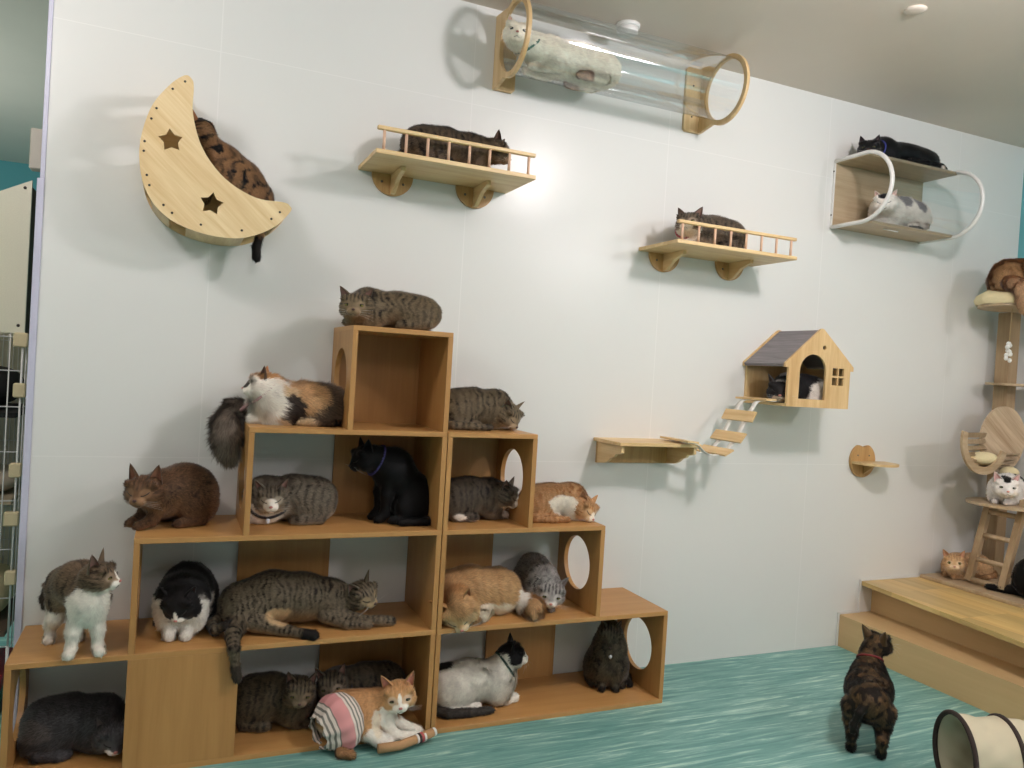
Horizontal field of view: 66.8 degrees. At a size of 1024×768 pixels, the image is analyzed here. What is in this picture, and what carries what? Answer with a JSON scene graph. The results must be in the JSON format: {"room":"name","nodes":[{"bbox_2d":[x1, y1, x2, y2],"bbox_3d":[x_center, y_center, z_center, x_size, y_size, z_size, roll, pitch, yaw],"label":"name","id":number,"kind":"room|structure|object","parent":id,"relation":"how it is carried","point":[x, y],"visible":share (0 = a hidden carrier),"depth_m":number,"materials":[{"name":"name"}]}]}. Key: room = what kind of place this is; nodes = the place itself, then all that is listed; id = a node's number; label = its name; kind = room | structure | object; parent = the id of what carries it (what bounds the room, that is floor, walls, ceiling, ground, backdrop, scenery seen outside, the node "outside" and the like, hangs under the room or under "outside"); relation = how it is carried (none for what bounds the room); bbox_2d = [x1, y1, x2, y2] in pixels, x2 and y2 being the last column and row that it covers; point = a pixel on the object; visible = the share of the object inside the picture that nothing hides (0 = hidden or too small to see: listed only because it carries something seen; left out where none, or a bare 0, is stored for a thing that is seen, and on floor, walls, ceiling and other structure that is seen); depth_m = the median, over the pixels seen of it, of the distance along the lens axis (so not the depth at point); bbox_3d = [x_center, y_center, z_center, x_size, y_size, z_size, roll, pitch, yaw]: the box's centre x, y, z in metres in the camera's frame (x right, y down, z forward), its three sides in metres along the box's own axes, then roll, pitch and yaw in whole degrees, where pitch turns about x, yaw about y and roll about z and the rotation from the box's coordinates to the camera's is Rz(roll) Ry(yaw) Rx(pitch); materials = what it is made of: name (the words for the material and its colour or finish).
{"room":"cat cafe","nodes":[
{"label":"cat cafe","id":0,"kind":"room"},
{"bbox_2d":[0,160,39,190],"bbox_3d":[-3.401,-0.421,7.920,10.010,3.164,0.100,3,1,-24],"label":"wall","id":1,"kind":"structure","parent":0,"point":[12,174],"depth_m":7.26,"materials":[{"name":"teal paint"}]},
{"bbox_2d":[0,621,989,767],"bbox_3d":[-1.201,1.424,2.790,10.110,0.080,14.000,3,1,-24],"label":"floor","id":2,"kind":"structure","parent":0,"point":[782,709],"depth_m":3.34,"materials":[{"name":"teal plastic"}]},
{"bbox_2d":[0,181,35,662],"bbox_3d":[-2.367,0.243,3.150,0.748,2.122,0.636,3,1,-24],"label":"wire cage","id":3,"kind":"object","parent":2,"relation":"on","point":[17,203],"visible":0.53,"depth_m":3.00,"materials":[{"name":"white metal"}]},
{"bbox_2d":[0,597,14,636],"bbox_3d":[-2.421,0.953,3.155,0.704,0.020,0.550,3,1,-24],"label":"shelf","id":4,"kind":"object","parent":3,"relation":"attached to","point":[4,613],"depth_m":3.19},
{"bbox_2d":[0,563,15,611],"bbox_3d":[-2.257,0.856,3.212,0.339,0.190,0.398,3,1,-24],"label":"cushion","id":5,"kind":"object","parent":3,"relation":"on","point":[4,590],"visible":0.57,"depth_m":3.17,"materials":[{"name":"fabric"}]},
{"bbox_2d":[0,464,20,490],"bbox_3d":[-2.219,0.388,3.208,0.339,0.090,0.398,3,1,-24],"label":"folded blanket","id":6,"kind":"object","parent":3,"relation":"on","point":[9,483],"visible":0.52,"depth_m":3.14,"materials":[{"name":"fabric"}]},
{"bbox_2d":[0,482,20,504],"bbox_3d":[-2.389,0.434,3.147,0.704,0.020,0.550,3,1,-24],"label":"shelf","id":7,"kind":"object","parent":3,"relation":"attached to","point":[8,494],"depth_m":3.13,"materials":[{"name":"white metal"}]},
{"bbox_2d":[0,366,23,404],"bbox_3d":[-2.232,0.002,3.186,0.379,0.170,0.398,3,1,-24],"label":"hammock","id":8,"kind":"object","parent":3,"relation":"on","point":[14,376],"visible":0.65,"depth_m":3.13,"materials":[{"name":"fabric"}]},
{"bbox_2d":[0,403,24,417],"bbox_3d":[-2.368,0.094,3.141,0.704,0.020,0.550,3,1,-24],"label":"shelf","id":9,"kind":"object","parent":3,"relation":"attached to","point":[11,412],"depth_m":3.12,"materials":[{"name":"white metal"}]},
{"bbox_2d":[0,601,435,767],"bbox_3d":[-1.085,1.171,3.047,1.492,0.432,0.398,3,1,-24],"label":"shelf unit","id":10,"kind":"object","parent":2,"relation":"on","point":[181,699],"visible":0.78,"depth_m":2.82,"materials":[{"name":"brown wood"}]},
{"bbox_2d":[16,690,124,764],"bbox_3d":[-1.580,1.235,2.843,0.412,0.207,0.254,3,1,-10],"label":"cat","id":11,"kind":"object","parent":10,"relation":"on","point":[51,727],"visible":0.95,"depth_m":2.77},
{"bbox_2d":[37,548,125,660],"bbox_3d":[-1.530,0.755,2.737,0.413,0.370,0.209,4,1,27],"label":"cat","id":12,"kind":"object","parent":10,"relation":"on","point":[79,591],"visible":1,"depth_m":2.67},
{"bbox_2d":[151,560,219,641],"bbox_3d":[-1.267,0.813,2.994,0.248,0.263,0.359,3,1,-11],"label":"cat","id":13,"kind":"object","parent":10,"relation":"on","point":[186,596],"visible":1,"depth_m":2.88},
{"bbox_2d":[235,669,317,732],"bbox_3d":[-0.955,1.254,3.143,0.364,0.249,0.235,4,1,2],"label":"cat","id":14,"kind":"object","parent":10,"relation":"on","point":[264,698],"visible":0.92,"depth_m":3.07},
{"bbox_2d":[128,513,441,654],"bbox_3d":[-0.891,0.761,3.113,1.126,0.407,0.398,3,1,-24],"label":"box","id":15,"kind":"object","parent":10,"relation":"on","point":[279,544],"visible":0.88,"depth_m":3.16,"materials":[{"name":"brown wood"}]},
{"bbox_2d":[119,462,219,530],"bbox_3d":[-1.284,0.418,2.933,0.239,0.251,0.412,4,1,21],"label":"cat","id":16,"kind":"object","parent":15,"relation":"on","point":[187,494],"visible":1,"depth_m":2.90},
{"bbox_2d":[241,473,338,525],"bbox_3d":[-0.888,0.460,3.131,0.394,0.206,0.270,3,1,-32],"label":"cat","id":17,"kind":"object","parent":15,"relation":"on","point":[303,499],"visible":0.91,"depth_m":3.08},
{"bbox_2d":[236,422,447,535],"bbox_3d":[-0.702,0.368,3.179,0.765,0.399,0.398,3,1,-24],"label":"box","id":18,"kind":"object","parent":15,"relation":"on","point":[427,447],"visible":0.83,"depth_m":3.23,"materials":[{"name":"brown wood"}]},
{"bbox_2d":[203,365,354,469],"bbox_3d":[-0.926,0.140,3.116,0.580,0.424,0.352,3,1,-20],"label":"cat","id":19,"kind":"object","parent":18,"relation":"on","point":[272,399],"visible":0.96,"depth_m":2.99},
{"bbox_2d":[331,325,453,431],"bbox_3d":[-0.513,-0.024,3.244,0.406,0.403,0.398,3,1,-24],"label":"box","id":20,"kind":"object","parent":18,"relation":"on","point":[387,375],"visible":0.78,"depth_m":3.39,"materials":[{"name":"brown wood"}]},
{"bbox_2d":[335,286,442,330],"bbox_3d":[-0.514,-0.309,3.183,0.494,0.179,0.252,3,1,-34],"label":"cat","id":21,"kind":"object","parent":20,"relation":"on","point":[365,306],"visible":0.97,"depth_m":3.13},
{"bbox_2d":[346,437,430,525],"bbox_3d":[-0.484,0.407,3.266,0.419,0.359,0.276,3,1,-34],"label":"cat","id":22,"kind":"object","parent":15,"relation":"on","point":[400,492],"visible":0.86,"depth_m":3.21},
{"bbox_2d":[205,568,396,684],"bbox_3d":[-0.827,0.924,3.085,0.740,0.357,0.382,3,1,-24],"label":"cat","id":23,"kind":"object","parent":10,"relation":"on","point":[263,602],"visible":1,"depth_m":3.04},
{"bbox_2d":[314,659,405,709],"bbox_3d":[-0.663,1.265,3.312,0.454,0.259,0.255,3,1,-42],"label":"cat","id":24,"kind":"object","parent":10,"relation":"on","point":[367,674],"visible":0.51,"depth_m":3.27},
{"bbox_2d":[309,671,422,760],"bbox_3d":[-0.563,1.279,3.066,0.451,0.297,0.268,3,1,-24],"label":"cat","id":25,"kind":"object","parent":2,"relation":"on","point":[345,718],"visible":0.96,"depth_m":3.02},
{"bbox_2d":[377,727,436,753],"bbox_3d":[-0.405,1.394,3.032,0.256,0.045,0.052,3,1,-36],"label":"toy","id":26,"kind":"object","parent":2,"relation":"on","point":[418,738],"visible":1,"depth_m":3.01,"materials":[{"name":"beige fabric"}]},
{"bbox_2d":[430,587,667,733],"bbox_3d":[0.118,1.236,3.573,1.128,0.432,0.398,3,1,-24],"label":"shelf unit","id":27,"kind":"object","parent":2,"relation":"on","point":[544,694],"visible":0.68,"depth_m":3.61,"materials":[{"name":"brown wood"}]},
{"bbox_2d":[436,633,528,719],"bbox_3d":[-0.152,1.271,3.422,0.495,0.294,0.269,3,1,-19],"label":"cat","id":28,"kind":"object","parent":27,"relation":"on","point":[465,683],"visible":0.84,"depth_m":3.38},
{"bbox_2d":[429,563,547,634],"bbox_3d":[-0.139,0.920,3.383,0.581,0.262,0.386,3,1,-31],"label":"cat","id":29,"kind":"object","parent":27,"relation":"on","point":[473,593],"visible":0.84,"depth_m":3.34},
{"bbox_2d":[436,516,604,629],"bbox_3d":[-0.024,0.808,3.493,0.763,0.407,0.398,3,1,-24],"label":"box","id":30,"kind":"object","parent":27,"relation":"on","point":[463,542],"visible":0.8,"depth_m":3.50,"materials":[{"name":"brown wood"}]},
{"bbox_2d":[448,475,519,522],"bbox_3d":[-0.149,0.504,3.448,0.412,0.201,0.251,3,1,-11],"label":"cat","id":31,"kind":"object","parent":30,"relation":"on","point":[473,497],"visible":0.81,"depth_m":3.39},
{"bbox_2d":[442,429,537,529],"bbox_3d":[-0.164,0.397,3.414,0.402,0.399,0.398,3,1,-24],"label":"box","id":32,"kind":"object","parent":30,"relation":"on","point":[479,453],"visible":0.62,"depth_m":3.42,"materials":[{"name":"brown wood"}]},
{"bbox_2d":[448,386,524,430],"bbox_3d":[-0.143,0.106,3.419,0.435,0.198,0.264,3,1,-16],"label":"cat","id":33,"kind":"object","parent":32,"relation":"on","point":[473,408],"visible":0.86,"depth_m":3.37},
{"bbox_2d":[518,481,600,523],"bbox_3d":[0.213,0.543,3.559,0.412,0.199,0.259,3,1,-11],"label":"cat","id":34,"kind":"object","parent":30,"relation":"on","point":[564,502],"visible":0.76,"depth_m":3.50},
{"bbox_2d":[514,551,568,612],"bbox_3d":[0.122,0.906,3.592,0.202,0.247,0.377,3,1,-16],"label":"cat","id":35,"kind":"object","parent":27,"relation":"on","point":[536,574],"visible":0.74,"depth_m":3.48},
{"bbox_2d":[582,620,633,692],"bbox_3d":[0.476,1.280,3.777,0.273,0.356,0.288,3,1,-24],"label":"cat","id":36,"kind":"object","parent":27,"relation":"on","point":[606,661],"visible":0.99,"depth_m":3.65},
{"bbox_2d":[839,624,902,760],"bbox_3d":[1.566,1.328,3.393,0.233,0.447,0.570,4,1,27],"label":"cat","id":37,"kind":"object","parent":2,"relation":"on","point":[868,698],"visible":1,"depth_m":3.23},
{"bbox_2d":[932,709,1023,767],"bbox_3d":[2.028,1.428,2.928,0.718,0.319,0.318,4,1,3],"label":"tunnel","id":38,"kind":"object","parent":2,"relation":"on","point":[995,740],"visible":1,"depth_m":2.91,"materials":[{"name":"fabric"}]},
{"bbox_3d":[-2.271,1.287,3.203,0.330,0.050,0.380,3,1,-24],"label":"flat box","id":39,"kind":"object","parent":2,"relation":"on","visible":0},
{"bbox_2d":[0,686,2,700],"bbox_3d":[-2.267,1.235,3.202,0.330,0.050,0.380,3,1,-24],"label":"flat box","id":40,"kind":"object","parent":39,"relation":"on","point":[1,690],"visible":0.08,"depth_m":3.13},
{"bbox_2d":[0,647,12,689],"bbox_3d":[-2.264,1.184,3.201,0.330,0.045,0.380,3,1,-24],"label":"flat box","id":41,"kind":"object","parent":40,"relation":"on","point":[2,650],"visible":0.29,"depth_m":3.26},
{"bbox_2d":[0,0,1023,163],"bbox_3d":[-1.002,-1.813,2.736,10.110,0.080,14.000,3,1,-24],"label":"ceiling","id":42,"kind":"structure","parent":0,"point":[958,65],"depth_m":3.83,"materials":[{"name":"paint"}]},
{"bbox_2d":[615,19,639,38],"bbox_3d":[0.545,-1.668,3.663,0.116,0.050,0.116,3,1,-24],"label":"smoke detector","id":43,"kind":"object","parent":42,"relation":"attached to","point":[631,24],"visible":0.91,"depth_m":3.62,"materials":[{"name":"white plastic"}]},
{"bbox_2d":[904,5,926,14],"bbox_3d":[1.740,-1.609,3.350,0.090,0.012,0.090,3,1,-24],"label":"smoke detector","id":44,"kind":"object","parent":42,"relation":"attached to","point":[914,9],"visible":1,"depth_m":3.33,"materials":[{"name":"plastic"}]},
{"bbox_2d":[18,0,1023,706],"bbox_3d":[0.726,-0.104,4.061,5.516,3.164,0.100,3,1,-24],"label":"wall","id":45,"kind":"structure","parent":0,"point":[548,296],"depth_m":3.73,"materials":[{"name":"white paint"}]},
{"bbox_2d":[13,178,44,730],"bbox_3d":[-1.840,0.285,2.960,0.024,2.110,0.122,3,1,-24],"label":"trim","id":46,"kind":"structure","parent":45,"relation":"attached to","point":[40,181],"depth_m":2.90,"materials":[{"name":"white paint"}]},
{"bbox_2d":[29,128,41,171],"bbox_3d":[-1.838,-0.906,3.012,0.048,0.155,0.060,3,1,-24],"label":"junction box","id":47,"kind":"object","parent":45,"relation":"attached to","point":[36,134],"visible":0.58,"depth_m":2.98,"materials":[{"name":"white plastic"}]},
{"bbox_2d":[40,0,53,178],"bbox_3d":[-1.739,-1.294,2.933,0.016,1.054,0.106,3,1,-24],"label":"trim","id":48,"kind":"structure","parent":45,"relation":"attached to","point":[51,2],"depth_m":2.89,"materials":[{"name":"white paint"}]},
{"bbox_2d":[139,75,291,245],"bbox_3d":[-1.145,-0.847,3.024,0.542,0.577,0.248,3,1,-24],"label":"moon-shaped cat shelf","id":49,"kind":"object","parent":45,"relation":"attached to","point":[176,171],"visible":0.99,"depth_m":2.88,"materials":[{"name":"brown wood"}]},
{"bbox_2d":[193,110,274,262],"bbox_3d":[-1.126,-0.767,3.052,0.388,0.574,0.206,3,1,-13],"label":"cat","id":50,"kind":"object","parent":49,"relation":"in","point":[229,162],"visible":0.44,"depth_m":2.98},
{"bbox_2d":[358,125,535,208],"bbox_3d":[-0.281,-0.913,3.353,0.699,0.204,0.328,3,1,-24],"label":"shelf","id":51,"kind":"object","parent":45,"relation":"attached to","point":[393,172],"visible":1,"depth_m":3.32,"materials":[{"name":"brown wood"}]},
{"bbox_2d":[398,123,510,167],"bbox_3d":[-0.264,-1.013,3.362,0.500,0.196,0.294,3,1,-24],"label":"cat","id":52,"kind":"object","parent":51,"relation":"on","point":[416,145],"visible":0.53,"depth_m":3.29},
{"bbox_2d":[492,0,749,134],"bbox_3d":[0.527,-1.492,3.651,1.166,0.340,0.380,3,1,-24],"label":"cat tunnel","id":53,"kind":"object","parent":45,"relation":"attached to","point":[697,118],"visible":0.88,"depth_m":3.73,"materials":[{"name":"plastic"}]},
{"bbox_2d":[500,14,622,93],"bbox_3d":[0.216,-1.483,3.493,0.651,0.223,0.219,3,1,-27],"label":"cat","id":54,"kind":"object","parent":53,"relation":"in","point":[583,66],"visible":0.97,"depth_m":3.46},
{"bbox_2d":[593,437,701,462],"bbox_3d":[0.669,0.344,3.861,0.468,0.125,0.256,3,1,-24],"label":"shelf","id":55,"kind":"object","parent":45,"relation":"attached to","point":[608,450],"visible":0.98,"depth_m":3.90,"materials":[{"name":"brown wood"}]},
{"bbox_2d":[639,219,796,280],"bbox_3d":[1.043,-0.661,3.938,0.730,0.204,0.334,3,1,-24],"label":"shelf","id":56,"kind":"object","parent":45,"relation":"attached to","point":[730,262],"visible":1,"depth_m":3.89,"materials":[{"name":"brown wood"}]},
{"bbox_2d":[674,207,744,248],"bbox_3d":[0.976,-0.764,3.907,0.533,0.193,0.279,3,1,-35],"label":"cat","id":57,"kind":"object","parent":56,"relation":"on","point":[690,231],"visible":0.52,"depth_m":3.83},
{"bbox_2d":[742,329,853,408],"bbox_3d":[1.535,-0.088,4.181,0.466,0.412,0.326,3,1,-24],"label":"house","id":58,"kind":"object","parent":45,"relation":"attached to","point":[811,352],"visible":0.98,"depth_m":4.09,"materials":[{"name":"brown wood"}]},
{"bbox_2d":[660,396,781,456],"bbox_3d":[1.087,0.211,3.968,0.619,0.301,0.236,3,1,-24],"label":"ladder","id":59,"kind":"object","parent":58,"relation":"hanging from","point":[735,414],"visible":0.95,"depth_m":3.96,"materials":[{"name":"brown wood"}]},
{"bbox_2d":[766,372,823,402],"bbox_3d":[1.495,0.021,4.124,0.462,0.176,0.234,3,1,-35],"label":"cat","id":60,"kind":"object","parent":58,"relation":"on","point":[810,387],"visible":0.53,"depth_m":4.08},
{"bbox_2d":[849,445,898,476],"bbox_3d":[2.144,0.463,4.544,0.268,0.191,0.190,3,1,-24],"label":"shelf","id":61,"kind":"object","parent":45,"relation":"attached to","point":[862,462],"depth_m":4.58,"materials":[{"name":"brown wood"}]},
{"bbox_2d":[835,575,917,645],"bbox_3d":[2.216,1.369,4.713,0.642,0.386,0.010,3,1,-24],"label":"trim","id":62,"kind":"structure","parent":45,"relation":"attached to","point":[868,579],"depth_m":4.64,"materials":[{"name":"white plastic"}]},
{"bbox_2d":[829,150,984,243],"bbox_3d":[2.242,-1.057,4.398,0.730,0.405,0.414,3,1,-24],"label":"shelf","id":63,"kind":"object","parent":45,"relation":"attached to","point":[857,177],"visible":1,"depth_m":4.47,"materials":[{"name":"grey wood"}]},
{"bbox_2d":[868,189,932,229],"bbox_3d":[2.205,-0.990,4.449,0.505,0.202,0.248,3,1,-32],"label":"cat","id":64,"kind":"object","parent":63,"relation":"on","point":[902,210],"visible":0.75,"depth_m":4.38},
{"bbox_2d":[856,134,947,169],"bbox_3d":[2.220,-1.327,4.471,0.713,0.166,0.259,3,1,-24],"label":"cat","id":65,"kind":"object","parent":63,"relation":"on","point":[910,152],"visible":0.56,"depth_m":4.39},
{"bbox_2d":[1003,175,1023,573],"bbox_3d":[3.478,0.053,4.768,0.100,3.164,14.000,3,1,-24],"label":"wall","id":66,"kind":"structure","parent":0,"point":[1019,396],"depth_m":5.05,"materials":[{"name":"white paint"}]},
{"bbox_2d":[838,611,1023,719],"bbox_3d":[3.012,1.533,3.814,1.370,0.186,2.306,3,1,-24],"label":"step","id":67,"kind":"structure","parent":66,"relation":"attached to","point":[990,684],"depth_m":4.00,"materials":[{"name":"laminate"}]},
{"bbox_2d":[862,576,1023,647],"bbox_3d":[2.983,1.260,3.789,1.470,0.024,2.306,3,1,-24],"label":"step","id":68,"kind":"structure","parent":66,"relation":"attached to","point":[1003,621],"depth_m":4.24,"materials":[{"name":"brown wood"}]},
{"bbox_2d":[920,290,1023,608],"bbox_3d":[2.978,0.341,4.579,0.858,1.782,0.750,3,1,-24],"label":"cat tree","id":69,"kind":"object","parent":68,"relation":"on","point":[1000,441],"visible":0.84,"depth_m":4.74,"materials":[{"name":"wood"}]},
{"bbox_2d":[940,549,997,580],"bbox_3d":[2.800,1.105,4.805,0.523,0.199,0.237,3,1,-33],"label":"cat","id":70,"kind":"object","parent":69,"relation":"on","point":[954,565],"visible":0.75,"depth_m":4.73},
{"bbox_2d":[984,559,1023,596],"bbox_3d":[3.010,1.080,4.382,0.539,0.284,0.269,4,1,13],"label":"cat","id":71,"kind":"object","parent":69,"relation":"on","point":[1016,587],"visible":1,"depth_m":4.39},
{"bbox_2d":[985,258,1023,314],"bbox_3d":[3.037,-0.572,4.668,0.609,0.386,0.320,3,1,-44],"label":"cat","id":72,"kind":"object","parent":69,"relation":"on","point":[1006,275],"visible":0.92,"depth_m":4.57},
{"bbox_2d":[985,471,1023,504],"bbox_3d":[2.947,0.617,4.619,0.216,0.202,0.439,4,1,39],"label":"cat","id":73,"kind":"object","parent":69,"relation":"on","point":[1004,488],"visible":0.97,"depth_m":4.52},
{"bbox_2d":[1004,309,1012,362],"bbox_3d":[2.897,-0.281,4.524,0.042,0.317,0.048,4,1,19],"label":"toy","id":74,"kind":"object","parent":69,"relation":"hanging from","point":[1008,351],"visible":1,"depth_m":4.52,"materials":[{"name":"fabric"}]},
{"bbox_2d":[871,589,1023,667],"bbox_3d":[3.142,1.363,3.863,1.110,0.166,2.306,3,1,-24],"label":"step riser","id":75,"kind":"object","parent":66,"relation":"attached to","point":[885,605],"depth_m":4.24,"materials":[{"name":"laminate"}]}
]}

